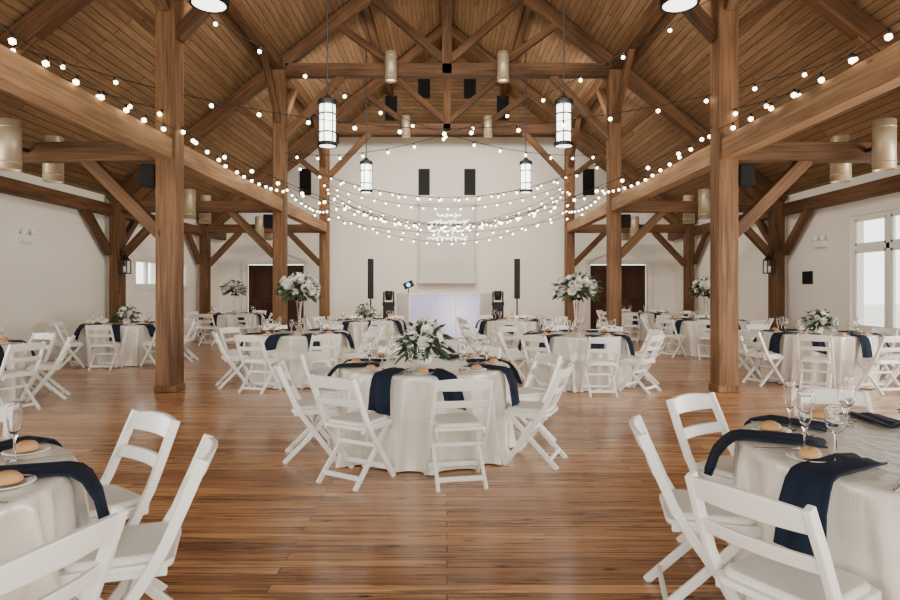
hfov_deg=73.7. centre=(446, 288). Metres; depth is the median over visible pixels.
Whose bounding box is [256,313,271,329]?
folding chair
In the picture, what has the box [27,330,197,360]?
baseboard
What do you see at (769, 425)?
bread roll
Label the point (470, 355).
bread roll
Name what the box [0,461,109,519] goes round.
napkin
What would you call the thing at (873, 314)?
ground
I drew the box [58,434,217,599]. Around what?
folding chair
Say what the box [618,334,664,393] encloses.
folding chair
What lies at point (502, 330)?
folding chair
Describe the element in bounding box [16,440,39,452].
bread roll
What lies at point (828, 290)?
wall
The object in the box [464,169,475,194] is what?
window
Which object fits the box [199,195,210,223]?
light
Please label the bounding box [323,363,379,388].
napkin
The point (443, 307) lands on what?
booth
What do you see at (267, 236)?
light
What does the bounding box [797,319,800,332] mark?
champagne flute
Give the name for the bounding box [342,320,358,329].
napkin
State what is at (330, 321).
wine glass
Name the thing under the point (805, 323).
wine glass
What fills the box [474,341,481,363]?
wine glass
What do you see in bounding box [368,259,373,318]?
speaker
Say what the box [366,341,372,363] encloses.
champagne flute
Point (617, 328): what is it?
folding chair
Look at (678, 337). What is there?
folding chair
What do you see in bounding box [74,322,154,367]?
tablecloth
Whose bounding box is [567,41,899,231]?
beam
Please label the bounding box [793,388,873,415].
folding chair
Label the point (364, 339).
champagne flute
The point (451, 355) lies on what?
napkin
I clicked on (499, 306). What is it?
moving-head light
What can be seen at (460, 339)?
wine glass
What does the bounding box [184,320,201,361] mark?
folding chair
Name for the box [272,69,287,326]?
timber post
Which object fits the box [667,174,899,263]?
beam
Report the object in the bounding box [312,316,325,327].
folding chair
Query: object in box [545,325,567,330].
folding chair
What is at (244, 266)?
trim
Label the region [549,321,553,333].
wine glass
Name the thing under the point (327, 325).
folding chair
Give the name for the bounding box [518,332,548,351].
napkin
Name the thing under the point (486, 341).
champagne flute
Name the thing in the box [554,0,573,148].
pendant lantern
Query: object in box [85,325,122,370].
folding chair
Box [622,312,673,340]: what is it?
tablecloth
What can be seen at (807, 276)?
wall panel
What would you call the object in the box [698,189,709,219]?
light
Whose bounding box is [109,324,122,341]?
napkin
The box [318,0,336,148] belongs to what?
pendant lantern
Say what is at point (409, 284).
light
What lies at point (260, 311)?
folding chair
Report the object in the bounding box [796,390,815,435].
wine glass
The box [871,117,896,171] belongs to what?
light
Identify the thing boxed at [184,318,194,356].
folding chair
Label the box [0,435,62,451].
napkin
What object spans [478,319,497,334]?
napkin
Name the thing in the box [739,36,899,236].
tie beam
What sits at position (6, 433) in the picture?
folding chair
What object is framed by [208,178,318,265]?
tie beam
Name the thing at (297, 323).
wine glass
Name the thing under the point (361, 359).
napkin
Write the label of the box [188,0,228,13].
pendant lantern
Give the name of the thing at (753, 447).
fork
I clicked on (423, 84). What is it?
window
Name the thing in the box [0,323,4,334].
champagne flute
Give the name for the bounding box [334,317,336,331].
champagne flute
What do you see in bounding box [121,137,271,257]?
tie beam
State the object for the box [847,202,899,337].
window
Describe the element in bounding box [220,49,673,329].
wall
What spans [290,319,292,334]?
champagne flute
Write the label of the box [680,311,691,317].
folding chair
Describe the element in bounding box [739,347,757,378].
folding chair
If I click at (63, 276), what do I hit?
wall
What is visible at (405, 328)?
napkin
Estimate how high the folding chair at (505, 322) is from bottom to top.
0.819 m
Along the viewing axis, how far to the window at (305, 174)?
20.97 m
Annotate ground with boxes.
[864,305,899,327]
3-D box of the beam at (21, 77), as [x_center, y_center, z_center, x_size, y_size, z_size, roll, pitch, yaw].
[-3.880,-1.930,6.570,0.200,0.300,25.140,0,0,0]
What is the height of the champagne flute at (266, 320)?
0.235 m
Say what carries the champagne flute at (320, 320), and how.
on the tablecloth at (289, 348)
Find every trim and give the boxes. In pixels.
[241,250,309,329]
[584,250,652,329]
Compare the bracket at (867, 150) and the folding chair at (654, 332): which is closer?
the bracket at (867, 150)
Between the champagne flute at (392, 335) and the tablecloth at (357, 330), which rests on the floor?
the tablecloth at (357, 330)
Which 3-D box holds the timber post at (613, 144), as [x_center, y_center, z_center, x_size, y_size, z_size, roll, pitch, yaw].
[3.880,-1.818,13.950,0.310,6.496,0.310,0,0,0]
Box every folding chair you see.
[0,341,45,409]
[0,404,9,437]
[0,505,127,599]
[24,333,56,390]
[24,335,75,401]
[44,324,84,369]
[48,321,77,363]
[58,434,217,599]
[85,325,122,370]
[86,319,108,322]
[87,409,179,590]
[138,318,154,321]
[140,333,154,366]
[184,313,203,341]
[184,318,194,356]
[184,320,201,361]
[186,311,201,338]
[196,314,219,345]
[211,331,250,388]
[219,327,244,380]
[233,313,253,343]
[234,335,281,394]
[253,310,265,314]
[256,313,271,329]
[263,325,287,329]
[274,360,338,463]
[300,350,336,436]
[301,334,340,392]
[309,374,395,491]
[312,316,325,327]
[323,324,342,328]
[339,330,379,361]
[347,315,362,318]
[351,326,382,357]
[368,320,391,355]
[377,345,403,354]
[389,315,403,322]
[396,319,425,355]
[404,317,426,335]
[424,377,492,492]
[456,316,479,346]
[458,319,487,357]
[466,345,500,358]
[477,315,492,325]
[490,330,530,385]
[496,320,518,350]
[499,326,522,376]
[502,363,573,469]
[514,315,531,318]
[514,351,561,442]
[520,334,565,392]
[541,320,561,330]
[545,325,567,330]
[556,316,567,325]
[581,337,620,397]
[598,311,605,325]
[600,326,622,331]
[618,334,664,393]
[622,312,642,342]
[629,415,760,599]
[632,329,662,383]
[641,316,666,351]
[653,313,676,343]
[655,318,686,357]
[657,315,670,347]
[666,392,734,544]
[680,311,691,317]
[685,470,881,599]
[695,315,709,318]
[695,320,709,359]
[739,316,754,347]
[739,320,765,356]
[739,330,783,386]
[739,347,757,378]
[745,324,768,367]
[751,318,773,342]
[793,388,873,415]
[797,334,835,388]
[855,336,899,394]
[870,327,898,375]
[880,353,899,387]
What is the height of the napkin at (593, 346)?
0.228 m
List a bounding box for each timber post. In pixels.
[154,0,184,392]
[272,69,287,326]
[319,148,329,328]
[564,128,574,329]
[606,69,621,331]
[709,0,739,392]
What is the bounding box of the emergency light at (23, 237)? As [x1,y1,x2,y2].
[19,228,36,242]
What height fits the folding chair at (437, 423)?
0.819 m
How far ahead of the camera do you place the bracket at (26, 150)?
8.23 m
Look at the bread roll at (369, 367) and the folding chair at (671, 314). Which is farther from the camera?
the folding chair at (671, 314)
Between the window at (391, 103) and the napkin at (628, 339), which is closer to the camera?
the napkin at (628, 339)
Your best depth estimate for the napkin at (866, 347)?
8.46 m
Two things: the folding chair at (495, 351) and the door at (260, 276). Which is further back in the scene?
the door at (260, 276)
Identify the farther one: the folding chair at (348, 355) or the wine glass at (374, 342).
the folding chair at (348, 355)
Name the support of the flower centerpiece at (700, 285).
on the tablecloth at (688, 328)
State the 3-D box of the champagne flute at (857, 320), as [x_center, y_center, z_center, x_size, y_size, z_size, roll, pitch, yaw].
[6.048,0.561,8.826,0.062,0.235,0.062,0,0,23]
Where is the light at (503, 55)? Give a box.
[497,50,508,82]
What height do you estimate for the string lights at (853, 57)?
2.868 m
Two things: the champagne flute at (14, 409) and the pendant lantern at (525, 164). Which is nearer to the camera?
the champagne flute at (14, 409)
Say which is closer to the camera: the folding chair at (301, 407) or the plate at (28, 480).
the plate at (28, 480)
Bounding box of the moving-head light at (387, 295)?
[382,291,394,317]
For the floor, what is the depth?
4.12 m
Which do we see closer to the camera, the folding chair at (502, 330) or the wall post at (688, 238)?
the folding chair at (502, 330)
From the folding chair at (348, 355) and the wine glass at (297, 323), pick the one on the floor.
the folding chair at (348, 355)
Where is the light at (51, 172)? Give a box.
[42,135,63,182]
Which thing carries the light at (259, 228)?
attached to the bracket
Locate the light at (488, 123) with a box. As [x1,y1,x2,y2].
[484,115,491,137]
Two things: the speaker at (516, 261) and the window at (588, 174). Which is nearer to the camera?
the speaker at (516, 261)
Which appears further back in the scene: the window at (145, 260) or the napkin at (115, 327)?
the window at (145, 260)
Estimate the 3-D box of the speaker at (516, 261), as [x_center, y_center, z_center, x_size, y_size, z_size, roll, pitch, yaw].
[2.020,0.280,17.300,0.500,2.300,0.500,0,0,0]
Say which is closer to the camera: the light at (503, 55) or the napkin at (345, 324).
the napkin at (345, 324)
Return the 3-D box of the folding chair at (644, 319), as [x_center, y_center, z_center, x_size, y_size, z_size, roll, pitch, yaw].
[4.689,1.032,13.621,0.532,0.819,0.436,0,0,25]
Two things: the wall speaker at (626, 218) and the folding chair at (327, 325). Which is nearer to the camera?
the folding chair at (327, 325)
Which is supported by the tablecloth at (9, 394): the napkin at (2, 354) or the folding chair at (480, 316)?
the napkin at (2, 354)
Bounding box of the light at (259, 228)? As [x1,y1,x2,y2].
[255,216,263,237]
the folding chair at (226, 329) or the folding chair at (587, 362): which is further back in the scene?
the folding chair at (226, 329)
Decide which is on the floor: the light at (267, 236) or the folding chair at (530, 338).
the folding chair at (530, 338)
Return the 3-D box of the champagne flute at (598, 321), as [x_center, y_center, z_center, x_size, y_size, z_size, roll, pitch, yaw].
[2.171,0.561,8.582,0.062,0.235,0.062,0,0,-22]
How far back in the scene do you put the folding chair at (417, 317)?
13.35 m
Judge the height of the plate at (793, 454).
0.014 m
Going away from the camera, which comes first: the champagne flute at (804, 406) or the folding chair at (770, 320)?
the champagne flute at (804, 406)
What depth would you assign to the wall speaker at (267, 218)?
13.79 m
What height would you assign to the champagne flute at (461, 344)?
0.235 m
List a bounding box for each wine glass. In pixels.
[272,321,276,333]
[277,318,281,325]
[295,321,299,331]
[328,319,332,330]
[371,341,375,362]
[378,344,386,369]
[388,338,395,359]
[416,346,425,366]
[458,338,466,359]
[458,345,466,369]
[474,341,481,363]
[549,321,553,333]
[553,319,557,331]
[572,322,576,332]
[606,321,611,327]
[783,319,788,331]
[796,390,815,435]
[803,321,808,331]
[824,404,846,454]
[834,321,838,334]
[837,384,855,426]
[851,321,855,328]
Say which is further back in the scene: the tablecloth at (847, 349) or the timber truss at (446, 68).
the timber truss at (446, 68)
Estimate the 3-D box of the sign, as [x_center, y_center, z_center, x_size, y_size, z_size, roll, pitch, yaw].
[0.032,-2.137,20.715,1.426,0.991,0.028,0,0,0]
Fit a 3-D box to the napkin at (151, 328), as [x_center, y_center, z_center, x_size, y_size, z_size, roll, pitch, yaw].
[-5.715,0.795,11.325,0.520,0.279,0.181,0,0,19]
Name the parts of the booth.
facade panel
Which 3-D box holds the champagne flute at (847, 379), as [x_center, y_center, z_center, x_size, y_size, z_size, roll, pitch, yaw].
[2.048,0.561,3.060,0.062,0.235,0.062,0,0,37]
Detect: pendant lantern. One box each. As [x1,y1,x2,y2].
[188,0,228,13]
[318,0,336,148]
[360,51,372,193]
[519,41,531,193]
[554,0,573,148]
[659,0,699,13]
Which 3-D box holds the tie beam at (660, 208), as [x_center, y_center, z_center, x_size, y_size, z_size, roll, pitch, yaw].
[5.771,-2.166,13.950,3.648,2.897,0.200,0,0,0]
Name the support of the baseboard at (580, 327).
attached to the wall at (540, 249)
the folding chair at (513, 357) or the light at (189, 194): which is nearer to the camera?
the folding chair at (513, 357)
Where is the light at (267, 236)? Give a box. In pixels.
[264,233,271,240]
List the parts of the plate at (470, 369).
plate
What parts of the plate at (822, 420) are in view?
plate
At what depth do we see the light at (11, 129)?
7.86 m
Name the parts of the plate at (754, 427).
plate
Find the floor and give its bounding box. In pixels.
[0,329,899,599]
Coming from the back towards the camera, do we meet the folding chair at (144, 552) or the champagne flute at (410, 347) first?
the champagne flute at (410, 347)
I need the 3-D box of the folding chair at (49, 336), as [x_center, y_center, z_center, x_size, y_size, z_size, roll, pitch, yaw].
[-5.784,1.032,8.318,0.436,0.819,0.532,0,0,17]
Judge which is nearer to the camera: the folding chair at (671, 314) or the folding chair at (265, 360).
the folding chair at (265, 360)
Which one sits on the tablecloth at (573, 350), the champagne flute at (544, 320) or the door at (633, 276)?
the champagne flute at (544, 320)
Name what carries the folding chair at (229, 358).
on the floor
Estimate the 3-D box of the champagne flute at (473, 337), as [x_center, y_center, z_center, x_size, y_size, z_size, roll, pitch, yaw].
[0.258,0.561,5.743,0.062,0.235,0.062,0,0,-22]
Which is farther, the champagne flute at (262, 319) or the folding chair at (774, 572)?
the champagne flute at (262, 319)
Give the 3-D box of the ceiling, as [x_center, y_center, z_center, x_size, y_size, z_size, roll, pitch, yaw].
[0.000,-5.200,7.650,17.200,7.080,27.300,0,0,0]
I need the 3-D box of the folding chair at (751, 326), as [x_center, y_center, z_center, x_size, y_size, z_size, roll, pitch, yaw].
[5.488,1.032,10.351,0.436,0.819,0.532,0,0,-8]
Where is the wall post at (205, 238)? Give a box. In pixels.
[199,226,210,333]
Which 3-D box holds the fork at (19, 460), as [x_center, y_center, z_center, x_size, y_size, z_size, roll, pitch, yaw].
[-1.603,0.671,2.393,0.185,0.008,0.022,0,0,-37]
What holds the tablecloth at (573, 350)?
on the floor
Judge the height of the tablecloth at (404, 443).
0.750 m
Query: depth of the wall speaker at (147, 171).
8.24 m
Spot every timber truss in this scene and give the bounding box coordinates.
[0,0,899,51]
[105,0,788,202]
[197,25,696,225]
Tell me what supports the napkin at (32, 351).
on the tablecloth at (9, 394)
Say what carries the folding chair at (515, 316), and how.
on the floor
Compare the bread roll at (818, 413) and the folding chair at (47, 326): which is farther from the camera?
the folding chair at (47, 326)
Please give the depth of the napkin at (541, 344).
8.52 m
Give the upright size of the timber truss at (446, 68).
6.451 m
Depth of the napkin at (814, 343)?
8.56 m
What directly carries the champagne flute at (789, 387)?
on the tablecloth at (863, 515)
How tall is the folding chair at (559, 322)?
0.819 m
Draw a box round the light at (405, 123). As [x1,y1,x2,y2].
[402,115,409,137]
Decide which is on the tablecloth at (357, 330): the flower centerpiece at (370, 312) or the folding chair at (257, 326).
the flower centerpiece at (370, 312)
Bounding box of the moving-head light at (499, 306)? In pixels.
[492,291,503,317]
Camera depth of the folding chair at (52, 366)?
7.74 m
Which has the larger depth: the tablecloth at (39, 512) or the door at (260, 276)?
the door at (260, 276)
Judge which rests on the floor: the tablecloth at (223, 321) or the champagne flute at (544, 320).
the tablecloth at (223, 321)
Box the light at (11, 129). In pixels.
[0,117,22,171]
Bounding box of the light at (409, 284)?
[403,280,413,292]
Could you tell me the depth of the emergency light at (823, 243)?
12.65 m
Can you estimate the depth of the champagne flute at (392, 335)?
5.86 m
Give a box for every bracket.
[22,147,28,152]
[865,147,871,152]
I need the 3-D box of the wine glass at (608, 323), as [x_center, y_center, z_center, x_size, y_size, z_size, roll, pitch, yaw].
[2.424,0.577,8.977,0.080,0.205,0.080,0,0,0]
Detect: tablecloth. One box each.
[0,342,27,400]
[0,438,90,599]
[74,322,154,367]
[202,313,263,343]
[242,330,351,388]
[330,355,516,474]
[338,319,403,357]
[479,319,549,356]
[521,331,632,392]
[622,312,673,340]
[665,318,747,356]
[727,415,899,599]
[758,330,880,388]
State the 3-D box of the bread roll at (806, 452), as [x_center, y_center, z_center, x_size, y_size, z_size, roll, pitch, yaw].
[1.441,0.649,2.384,0.084,0.047,0.095,0,0,45]
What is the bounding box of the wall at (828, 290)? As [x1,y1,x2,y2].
[674,165,899,356]
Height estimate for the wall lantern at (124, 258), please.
0.600 m
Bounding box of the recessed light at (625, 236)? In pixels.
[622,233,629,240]
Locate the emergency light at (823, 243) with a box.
[812,235,826,247]
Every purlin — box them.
[156,0,338,166]
[363,5,393,97]
[500,5,530,97]
[555,0,737,166]
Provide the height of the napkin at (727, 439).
0.228 m
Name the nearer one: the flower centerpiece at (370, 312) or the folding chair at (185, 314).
the flower centerpiece at (370, 312)
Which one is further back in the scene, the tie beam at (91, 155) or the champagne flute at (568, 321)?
the champagne flute at (568, 321)
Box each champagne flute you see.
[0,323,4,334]
[5,401,22,463]
[261,317,264,326]
[265,319,268,327]
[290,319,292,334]
[319,319,321,334]
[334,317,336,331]
[362,337,368,362]
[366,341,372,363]
[391,334,395,358]
[407,343,413,372]
[459,342,464,370]
[471,335,476,358]
[484,339,489,363]
[538,318,541,326]
[542,319,545,331]
[567,320,570,336]
[597,320,600,330]
[612,319,615,333]
[776,317,779,328]
[783,380,796,430]
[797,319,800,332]
[797,395,811,445]
[830,319,834,335]
[842,375,855,422]
[856,319,859,334]
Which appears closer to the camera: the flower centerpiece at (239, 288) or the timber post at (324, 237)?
the flower centerpiece at (239, 288)
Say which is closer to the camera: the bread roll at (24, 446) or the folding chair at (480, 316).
the bread roll at (24, 446)
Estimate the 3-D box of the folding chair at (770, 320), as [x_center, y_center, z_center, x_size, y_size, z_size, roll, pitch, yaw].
[6.695,1.032,12.842,0.532,0.819,0.436,0,0,22]
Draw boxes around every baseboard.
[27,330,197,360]
[311,325,583,329]
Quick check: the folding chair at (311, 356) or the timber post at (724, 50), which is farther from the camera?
the timber post at (724, 50)
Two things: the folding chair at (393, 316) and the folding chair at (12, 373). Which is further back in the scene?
the folding chair at (393, 316)
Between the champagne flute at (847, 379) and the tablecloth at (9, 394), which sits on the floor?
the tablecloth at (9, 394)
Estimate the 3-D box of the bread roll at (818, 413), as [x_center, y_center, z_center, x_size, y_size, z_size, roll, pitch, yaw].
[1.934,0.649,3.109,0.095,0.047,0.084,0,0,45]
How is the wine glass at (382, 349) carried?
on the tablecloth at (404, 443)
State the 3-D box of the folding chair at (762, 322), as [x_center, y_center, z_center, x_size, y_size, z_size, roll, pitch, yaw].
[6.165,1.032,12.257,0.436,0.819,0.532,0,0,-25]
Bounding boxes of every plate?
[0,474,36,490]
[1,444,50,455]
[360,368,380,370]
[466,368,485,370]
[751,425,791,432]
[785,450,827,462]
[811,417,823,421]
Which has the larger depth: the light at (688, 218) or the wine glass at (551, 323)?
the light at (688, 218)
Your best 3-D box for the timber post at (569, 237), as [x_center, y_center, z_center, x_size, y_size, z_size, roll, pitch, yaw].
[3.880,-1.818,19.000,0.310,6.496,0.310,0,0,0]
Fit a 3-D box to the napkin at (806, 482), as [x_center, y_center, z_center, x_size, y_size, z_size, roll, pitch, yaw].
[1.444,0.811,2.250,0.506,0.313,0.186,0,0,-31]
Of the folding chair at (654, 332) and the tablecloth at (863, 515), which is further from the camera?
the folding chair at (654, 332)
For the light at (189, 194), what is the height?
0.660 m
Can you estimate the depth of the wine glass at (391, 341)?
5.74 m
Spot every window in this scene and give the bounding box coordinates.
[133,255,154,289]
[184,260,188,289]
[300,169,310,194]
[385,96,396,120]
[418,79,429,98]
[418,169,429,194]
[464,79,475,98]
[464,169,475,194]
[497,96,508,120]
[583,169,593,194]
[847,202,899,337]
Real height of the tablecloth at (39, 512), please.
0.750 m
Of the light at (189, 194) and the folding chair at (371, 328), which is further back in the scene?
the light at (189, 194)
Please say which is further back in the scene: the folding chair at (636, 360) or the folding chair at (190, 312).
the folding chair at (190, 312)
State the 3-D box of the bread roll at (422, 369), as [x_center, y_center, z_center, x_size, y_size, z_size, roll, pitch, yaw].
[-0.191,0.649,4.800,0.084,0.047,0.095,0,0,-35]
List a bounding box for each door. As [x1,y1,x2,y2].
[249,265,303,328]
[590,265,644,328]
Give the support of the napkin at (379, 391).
on the tablecloth at (404, 443)
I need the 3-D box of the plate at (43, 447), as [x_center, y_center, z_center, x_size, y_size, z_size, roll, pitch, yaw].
[-1.738,0.670,2.481,0.172,0.014,0.172,0,0,0]
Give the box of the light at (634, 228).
[630,216,638,237]
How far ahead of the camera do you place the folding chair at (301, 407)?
4.96 m
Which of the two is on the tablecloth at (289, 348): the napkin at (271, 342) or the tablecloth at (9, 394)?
the napkin at (271, 342)
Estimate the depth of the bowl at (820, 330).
9.24 m
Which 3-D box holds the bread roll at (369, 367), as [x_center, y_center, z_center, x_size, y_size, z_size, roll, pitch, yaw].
[-0.632,0.649,4.975,0.084,0.047,0.095,0,0,10]
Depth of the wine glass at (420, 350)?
4.91 m
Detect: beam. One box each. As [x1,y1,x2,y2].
[0,44,326,231]
[0,176,226,263]
[16,36,154,236]
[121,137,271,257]
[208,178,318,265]
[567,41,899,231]
[575,178,685,265]
[622,137,772,257]
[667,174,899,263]
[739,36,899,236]
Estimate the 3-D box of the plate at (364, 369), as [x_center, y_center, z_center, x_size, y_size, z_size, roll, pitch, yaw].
[-0.632,0.670,4.975,0.172,0.014,0.172,0,0,0]
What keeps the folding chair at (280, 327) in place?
on the floor
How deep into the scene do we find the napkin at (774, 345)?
9.03 m
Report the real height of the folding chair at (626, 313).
0.819 m
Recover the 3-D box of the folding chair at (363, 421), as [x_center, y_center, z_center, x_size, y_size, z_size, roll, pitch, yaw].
[-0.710,1.032,4.480,0.436,0.819,0.532,0,0,31]
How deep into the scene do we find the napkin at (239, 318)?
15.58 m
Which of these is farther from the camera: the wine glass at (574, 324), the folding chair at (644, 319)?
the folding chair at (644, 319)
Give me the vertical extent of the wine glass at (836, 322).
0.205 m
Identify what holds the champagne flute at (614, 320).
on the tablecloth at (573, 350)
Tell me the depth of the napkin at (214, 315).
15.47 m
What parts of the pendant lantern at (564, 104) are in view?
stem, lamp shade, frame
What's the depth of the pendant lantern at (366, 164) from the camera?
16.40 m
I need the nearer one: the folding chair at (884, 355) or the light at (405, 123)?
the folding chair at (884, 355)
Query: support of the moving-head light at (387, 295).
on the floor
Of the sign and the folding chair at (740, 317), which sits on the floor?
the folding chair at (740, 317)
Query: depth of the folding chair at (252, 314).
15.27 m
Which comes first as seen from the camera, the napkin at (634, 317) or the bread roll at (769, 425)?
the bread roll at (769, 425)
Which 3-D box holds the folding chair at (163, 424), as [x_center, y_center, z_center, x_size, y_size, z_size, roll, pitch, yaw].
[-1.593,1.032,2.821,0.436,0.819,0.532,0,0,37]
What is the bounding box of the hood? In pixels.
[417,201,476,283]
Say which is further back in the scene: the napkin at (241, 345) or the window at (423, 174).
the window at (423, 174)
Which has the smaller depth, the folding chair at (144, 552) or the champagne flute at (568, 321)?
the folding chair at (144, 552)
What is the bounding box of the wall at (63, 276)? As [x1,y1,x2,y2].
[0,170,219,355]
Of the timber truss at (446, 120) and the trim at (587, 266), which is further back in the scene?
the trim at (587, 266)
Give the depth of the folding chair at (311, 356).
5.87 m
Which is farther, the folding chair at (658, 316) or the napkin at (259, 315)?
the napkin at (259, 315)
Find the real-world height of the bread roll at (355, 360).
0.047 m
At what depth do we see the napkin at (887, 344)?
8.90 m
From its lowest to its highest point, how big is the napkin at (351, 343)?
0.279 m
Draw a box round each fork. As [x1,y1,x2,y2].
[16,454,71,461]
[753,447,799,448]
[892,481,899,491]
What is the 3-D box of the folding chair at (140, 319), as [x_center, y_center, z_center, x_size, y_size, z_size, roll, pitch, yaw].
[-6.408,1.032,12.749,0.436,0.819,0.532,0,0,-10]
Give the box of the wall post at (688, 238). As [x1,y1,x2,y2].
[683,226,694,317]
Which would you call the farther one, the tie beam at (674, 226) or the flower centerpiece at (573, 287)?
the tie beam at (674, 226)
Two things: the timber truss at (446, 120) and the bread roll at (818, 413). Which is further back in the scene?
the timber truss at (446, 120)
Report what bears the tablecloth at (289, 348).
on the floor
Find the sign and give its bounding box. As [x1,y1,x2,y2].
[427,213,468,240]
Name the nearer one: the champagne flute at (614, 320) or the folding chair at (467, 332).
the champagne flute at (614, 320)
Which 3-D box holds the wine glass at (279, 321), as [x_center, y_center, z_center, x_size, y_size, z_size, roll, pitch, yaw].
[-2.694,0.577,9.624,0.080,0.205,0.080,0,0,0]
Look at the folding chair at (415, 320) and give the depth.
12.49 m
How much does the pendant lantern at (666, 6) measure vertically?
4.134 m
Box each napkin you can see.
[0,345,5,370]
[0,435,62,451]
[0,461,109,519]
[7,340,34,355]
[74,324,101,335]
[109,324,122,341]
[138,323,154,336]
[210,314,224,326]
[234,314,245,324]
[240,332,271,351]
[251,313,261,324]
[264,333,292,350]
[302,333,320,350]
[321,332,354,349]
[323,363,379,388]
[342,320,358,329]
[344,358,386,362]
[368,367,408,415]
[380,320,402,333]
[387,319,406,330]
[428,368,466,410]
[439,354,458,358]
[463,364,519,406]
[466,358,521,384]
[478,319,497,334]
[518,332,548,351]
[538,334,565,352]
[586,335,604,353]
[599,334,634,355]
[632,313,640,324]
[673,319,692,333]
[704,429,827,475]
[744,414,826,431]
[753,329,787,341]
[768,332,797,353]
[773,453,887,555]
[808,333,826,354]
[846,333,872,357]
[850,332,889,347]
[850,411,899,427]
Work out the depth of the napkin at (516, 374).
5.58 m
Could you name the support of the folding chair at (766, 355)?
on the floor
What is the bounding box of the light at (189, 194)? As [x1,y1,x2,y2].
[184,189,195,219]
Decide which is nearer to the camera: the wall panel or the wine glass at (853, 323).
the wine glass at (853, 323)
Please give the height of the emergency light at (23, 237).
0.250 m
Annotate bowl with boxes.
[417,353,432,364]
[814,326,822,332]
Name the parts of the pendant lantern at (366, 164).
stem, lamp shade, frame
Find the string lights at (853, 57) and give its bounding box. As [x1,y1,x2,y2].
[0,0,899,244]
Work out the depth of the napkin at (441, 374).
4.63 m
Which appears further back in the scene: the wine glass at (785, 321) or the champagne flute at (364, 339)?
the wine glass at (785, 321)
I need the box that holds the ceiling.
[0,0,899,223]
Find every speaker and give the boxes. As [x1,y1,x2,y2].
[140,164,154,187]
[263,214,271,227]
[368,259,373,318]
[509,259,519,318]
[622,214,630,227]
[739,164,753,187]
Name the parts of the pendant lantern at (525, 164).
stem, frame, lamp shade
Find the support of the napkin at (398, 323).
on the tablecloth at (357, 330)
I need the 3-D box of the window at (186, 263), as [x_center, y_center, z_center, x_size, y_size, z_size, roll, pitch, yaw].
[-7.988,-0.420,17.650,0.124,0.900,1.500,0,0,0]
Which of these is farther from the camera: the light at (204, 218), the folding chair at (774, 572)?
the light at (204, 218)
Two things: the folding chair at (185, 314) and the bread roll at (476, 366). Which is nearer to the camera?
the bread roll at (476, 366)
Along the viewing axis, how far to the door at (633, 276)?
21.05 m
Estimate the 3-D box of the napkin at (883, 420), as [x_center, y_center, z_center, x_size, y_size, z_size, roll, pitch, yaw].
[2.213,0.795,3.133,0.181,0.279,0.520,0,0,-1]
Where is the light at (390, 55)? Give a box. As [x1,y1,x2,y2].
[385,50,396,82]
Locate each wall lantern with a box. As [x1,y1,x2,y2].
[118,248,130,273]
[763,248,775,273]
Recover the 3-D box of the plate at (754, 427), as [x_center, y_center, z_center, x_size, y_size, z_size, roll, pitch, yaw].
[1.537,0.670,2.848,0.172,0.014,0.172,0,0,0]
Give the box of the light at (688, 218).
[683,195,694,223]
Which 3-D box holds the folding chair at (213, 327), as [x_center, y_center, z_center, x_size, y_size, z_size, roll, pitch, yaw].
[-6.061,1.032,15.267,0.436,0.819,0.532,0,0,8]
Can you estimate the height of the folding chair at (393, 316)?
0.819 m
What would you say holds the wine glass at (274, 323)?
on the tablecloth at (289, 348)
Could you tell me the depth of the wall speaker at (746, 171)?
8.24 m
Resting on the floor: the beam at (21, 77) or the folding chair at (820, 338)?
the folding chair at (820, 338)
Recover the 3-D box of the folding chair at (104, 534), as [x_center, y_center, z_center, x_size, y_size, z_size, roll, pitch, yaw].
[-1.204,1.032,1.595,0.532,0.819,0.436,0,0,16]
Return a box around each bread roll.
[0,470,23,485]
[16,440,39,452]
[351,358,360,362]
[366,364,375,369]
[418,367,428,372]
[467,353,474,357]
[471,364,481,369]
[488,358,497,362]
[760,420,781,430]
[797,446,821,458]
[812,409,824,418]
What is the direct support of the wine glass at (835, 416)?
on the tablecloth at (863, 515)
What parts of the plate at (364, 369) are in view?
plate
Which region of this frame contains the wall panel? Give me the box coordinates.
[802,271,812,283]
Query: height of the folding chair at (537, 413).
0.819 m
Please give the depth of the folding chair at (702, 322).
12.13 m
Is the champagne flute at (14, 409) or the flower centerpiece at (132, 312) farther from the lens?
the flower centerpiece at (132, 312)
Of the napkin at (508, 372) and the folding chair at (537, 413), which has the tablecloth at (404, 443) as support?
the napkin at (508, 372)
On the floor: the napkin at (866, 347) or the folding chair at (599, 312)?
the folding chair at (599, 312)
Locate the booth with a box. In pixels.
[397,293,491,337]
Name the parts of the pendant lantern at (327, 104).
stem, frame, lamp shade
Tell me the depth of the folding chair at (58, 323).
11.55 m
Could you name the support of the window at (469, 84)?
in the wall at (540, 249)
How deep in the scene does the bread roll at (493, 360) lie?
5.40 m
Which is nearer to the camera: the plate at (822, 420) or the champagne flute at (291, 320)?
the plate at (822, 420)
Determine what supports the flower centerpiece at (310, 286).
on the tablecloth at (289, 348)
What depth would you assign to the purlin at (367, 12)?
15.75 m
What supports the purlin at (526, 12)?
on the timber truss at (446, 68)
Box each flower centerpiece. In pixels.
[111,305,141,323]
[219,280,248,313]
[271,271,324,332]
[355,302,377,319]
[393,319,456,364]
[550,272,603,333]
[688,276,709,319]
[800,309,837,332]
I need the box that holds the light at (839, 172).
[830,135,851,182]

